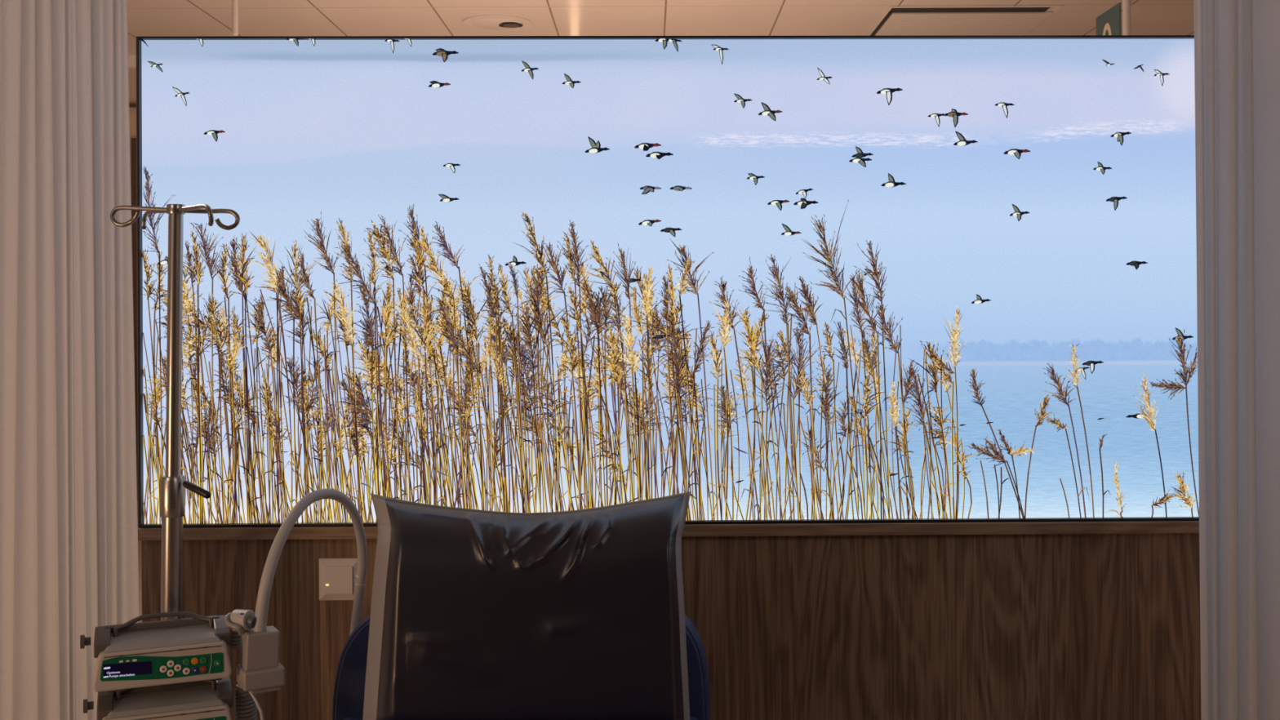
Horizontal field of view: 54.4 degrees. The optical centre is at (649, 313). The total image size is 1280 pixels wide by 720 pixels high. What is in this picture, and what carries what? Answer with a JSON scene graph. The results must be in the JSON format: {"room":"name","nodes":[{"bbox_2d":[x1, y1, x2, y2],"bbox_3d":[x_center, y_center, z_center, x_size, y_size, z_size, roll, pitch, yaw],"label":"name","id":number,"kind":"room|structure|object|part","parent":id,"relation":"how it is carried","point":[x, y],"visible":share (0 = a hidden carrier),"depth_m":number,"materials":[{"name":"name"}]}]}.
{"room":"hospital room","nodes":[
{"label":"hospital room","id":0,"kind":"room"},
{"bbox_2d":[128,68,136,195],"bbox_3d":[0.099,-0.230,7.650,6.800,2.700,0.100,0,0,0],"label":"wall","id":1,"kind":"structure","parent":0,"point":[131,72],"depth_m":7.60,"materials":[{"name":"white paint"}]},
{"bbox_2d":[128,55,136,68],"bbox_3d":[0.093,-1.545,7.580,6.600,0.070,0.040,0,0,0],"label":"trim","id":2,"kind":"structure","parent":1,"relation":"attached to","point":[131,59],"depth_m":7.56,"materials":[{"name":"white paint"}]},
{"bbox_2d":[128,103,136,106],"bbox_3d":[-2.656,-1.268,7.580,1.100,0.020,0.020,0,0,0],"label":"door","id":3,"kind":"structure","parent":1,"relation":"in","point":[130,104],"depth_m":7.57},
{"bbox_2d":[131,137,137,499],"bbox_3d":[-2.650,0.032,7.555,1.000,2.200,0.090,0,0,0],"label":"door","id":4,"kind":"structure","parent":1,"relation":"in","point":[133,140],"depth_m":7.57,"materials":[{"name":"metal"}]},
{"bbox_2d":[137,499,142,622],"bbox_3d":[0.105,1.170,2.700,6.600,0.100,9.800,0,0,0],"label":"floor","id":5,"kind":"structure","parent":0,"point":[139,541],"depth_m":5.39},
{"bbox_2d":[110,204,239,620],"bbox_3d":[-0.789,0.475,1.996,0.561,1.297,0.566,0,0,0],"label":"stand","id":6,"kind":"object","parent":5,"relation":"on","point":[173,486],"visible":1,"depth_m":1.98,"materials":[{"name":"metal"}]},
{"bbox_2d":[83,676,232,719],"bbox_3d":[-0.747,0.600,1.895,0.210,0.090,0.140,0,0,-22],"label":"pump","id":7,"kind":"object","parent":6,"relation":"attached to","point":[212,699],"visible":0.75,"depth_m":1.86,"materials":[{"name":"grey plastic"}]},
{"bbox_3d":[-0.833,0.582,1.847,0.014,0.020,0.020,0,0,-22],"label":"release knob","id":8,"kind":"part","parent":7,"relation":"part of","materials":[{"name":"grey plastic"}]},
{"bbox_2d":[80,611,231,692],"bbox_3d":[-0.752,0.504,1.895,0.210,0.090,0.140,0,0,-22],"label":"pump","id":9,"kind":"object","parent":7,"relation":"on","point":[131,654],"visible":0.99,"depth_m":1.85,"materials":[{"name":"grey plastic"}]},
{"bbox_3d":[-0.837,0.487,1.847,0.014,0.020,0.020,0,0,-22],"label":"release knob","id":10,"kind":"part","parent":9,"relation":"part of","materials":[{"name":"grey plastic"}]},
{"bbox_3d":[-0.747,0.476,1.908,0.165,0.010,0.012,0,0,-22],"label":"rail","id":11,"kind":"part","parent":9,"relation":"part of","materials":[{"name":"grey plastic"}]},
{"bbox_3d":[-0.742,0.475,1.900,0.143,0.032,0.027,0,0,-22],"label":"carry handle","id":12,"kind":"part","parent":9,"relation":"part of","materials":[{"name":"grey plastic"}]},
{"bbox_2d":[224,608,256,635],"bbox_3d":[-0.622,0.470,1.895,0.045,0.036,0.039,0,0,21],"label":"plug","id":13,"kind":"object","parent":9,"relation":"attached to","point":[239,620],"visible":1,"depth_m":1.89,"materials":[{"name":"plastic"}]},
{"bbox_3d":[-0.632,0.472,1.889,0.022,0.032,0.035,0,0,-44],"label":"plug cord","id":14,"kind":"part","parent":13,"relation":"part of","materials":[{"name":"beige plastic"}]},
{"bbox_2d":[228,629,257,719],"bbox_3d":[-0.631,0.644,1.930,0.043,0.309,0.031,0,0,0],"label":"coiled cable","id":15,"kind":"object","parent":13,"relation":"hanging from","point":[246,706],"visible":0.78,"depth_m":1.92,"materials":[{"name":"beige plastic"}]},
{"bbox_3d":[-0.743,0.572,1.908,0.165,0.010,0.012,0,0,-22],"label":"rail","id":16,"kind":"part","parent":7,"relation":"part of","materials":[{"name":"grey plastic"}]},
{"bbox_3d":[-0.738,0.570,1.900,0.143,0.032,0.027,0,0,-22],"label":"carry handle","id":17,"kind":"part","parent":7,"relation":"part of","materials":[{"name":"grey plastic"}]},
{"bbox_3d":[-0.714,0.278,1.962,0.055,0.025,0.012,0,0,26],"label":"clamp lever","id":18,"kind":"part","parent":6,"relation":"part of","materials":[{"name":"black plastic"}]},
{"bbox_2d":[236,488,367,693],"bbox_3d":[-0.553,0.699,2.024,0.080,0.824,0.340,0,0,18],"label":"gooseneck lamp","id":19,"kind":"object","parent":6,"relation":"attached to","point":[260,670],"visible":0.88,"depth_m":1.90,"materials":[{"name":"beige plastic"}]},
{"bbox_2d":[248,691,263,719],"bbox_3d":[-0.497,0.860,1.872,0.235,0.571,0.018,0,0,14],"label":"tube","id":20,"kind":"object","parent":19,"relation":"attached to","point":[253,695],"visible":0.91,"depth_m":1.89,"materials":[{"name":"white plastic"}]},
{"bbox_2d":[332,613,710,719],"bbox_3d":[-0.213,0.790,1.815,0.631,0.667,0.630,0,0,0],"label":"chair","id":21,"kind":"object","parent":5,"relation":"on","point":[350,677],"visible":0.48,"depth_m":2.04,"materials":[{"name":"blue fabric"}]},
{"bbox_3d":[-0.211,0.716,1.770,0.600,0.130,0.540,0,0,0],"label":"seat","id":22,"kind":"part","parent":21,"relation":"part of","materials":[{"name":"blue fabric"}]},
{"bbox_2d":[362,491,690,719],"bbox_3d":[-0.196,0.486,1.952,0.525,0.395,0.156,0,0,0],"label":"chair backrest","id":23,"kind":"object","parent":21,"relation":"on","point":[476,614],"visible":1,"depth_m":1.89,"materials":[{"name":"leather"}]},
{"bbox_2d":[127,0,1194,55],"bbox_3d":[0.093,-1.630,2.700,6.600,0.100,9.800,0,0,0],"label":"ceiling","id":24,"kind":"structure","parent":0,"point":[145,18],"depth_m":6.60,"materials":[{"name":"tile"}]},
{"bbox_2d":[0,0,139,719],"bbox_3d":[-1.061,-0.240,2.100,0.470,2.669,0.030,0,0,0],"label":"curtain","id":25,"kind":"object","parent":24,"relation":"hanging from","point":[69,556],"visible":0.96,"depth_m":2.10,"materials":[{"name":"fabric"}]},
{"bbox_2d":[231,0,238,35],"bbox_3d":[-2.000,-1.455,6.000,0.029,0.230,0.029,0,0,0],"label":"hanging rod","id":26,"kind":"object","parent":24,"relation":"hanging from","point":[234,2],"visible":1,"depth_m":5.99,"materials":[{"name":"white metal"}]},
{"bbox_2d":[462,14,532,31],"bbox_3d":[-0.829,-1.566,6.758,0.380,0.019,0.380,0,0,0],"label":"ceiling light","id":27,"kind":"object","parent":24,"relation":"in","point":[489,23],"visible":1,"depth_m":6.72,"materials":[{"name":"grey plastic"}]},
{"bbox_2d":[866,5,1065,35],"bbox_3d":[1.687,-1.578,6.881,0.909,0.018,0.920,0,0,0],"label":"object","id":28,"kind":"object","parent":24,"relation":"attached to","point":[910,20],"visible":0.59,"depth_m":6.69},
{"bbox_2d":[1096,0,1130,35],"bbox_3d":[2.213,-1.350,5.945,0.050,0.478,0.335,0,0,0],"label":"hanging sign","id":29,"kind":"object","parent":24,"relation":"hanging from","point":[1108,23],"visible":0.38,"depth_m":5.86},
{"bbox_3d":[2.195,-1.291,5.960,0.008,0.320,0.305,0,0,0],"label":"sign plate","id":30,"kind":"part","parent":29,"relation":"part of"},
{"bbox_3d":[2.220,-1.350,5.796,0.037,0.478,0.037,0,0,0],"label":"post","id":31,"kind":"part","parent":29,"relation":"part of","materials":[{"name":"white metal"}]},
{"bbox_2d":[1193,0,1279,719],"bbox_3d":[1.093,-0.249,2.118,0.385,2.669,0.034,0,0,0],"label":"curtain","id":32,"kind":"object","parent":24,"relation":"hanging from","point":[1237,42],"visible":1,"depth_m":2.12,"materials":[{"name":"fabric"}]},
{"bbox_2d":[141,533,1200,719],"bbox_3d":[0.067,0.776,2.476,2.106,0.686,0.091,0,0,-1],"label":"wall","id":33,"kind":"structure","parent":0,"point":[1026,626],"depth_m":2.44,"materials":[{"name":"brown wood"}]},
{"bbox_2d":[319,558,357,600],"bbox_3d":[-0.602,0.517,2.414,0.081,0.081,0.014,0,0,-1],"label":"light switch","id":34,"kind":"object","parent":33,"relation":"attached to","point":[337,576],"visible":0.75,"depth_m":2.41,"materials":[{"name":"white plastic"}]},
{"bbox_2d":[137,520,1199,540],"bbox_3d":[0.066,0.421,2.464,2.106,0.022,0.114,0,0,-1],"label":"trim","id":35,"kind":"structure","parent":33,"relation":"on","point":[1095,526],"depth_m":2.41,"materials":[{"name":"brown wood"}]},
{"bbox_2d":[133,35,1199,528],"bbox_3d":[0.022,-0.065,2.468,2.190,0.948,0.104,0,0,-1],"label":"picture","id":36,"kind":"object","parent":35,"relation":"on","point":[946,278],"visible":0.96,"depth_m":2.43,"materials":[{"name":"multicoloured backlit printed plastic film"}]}
]}

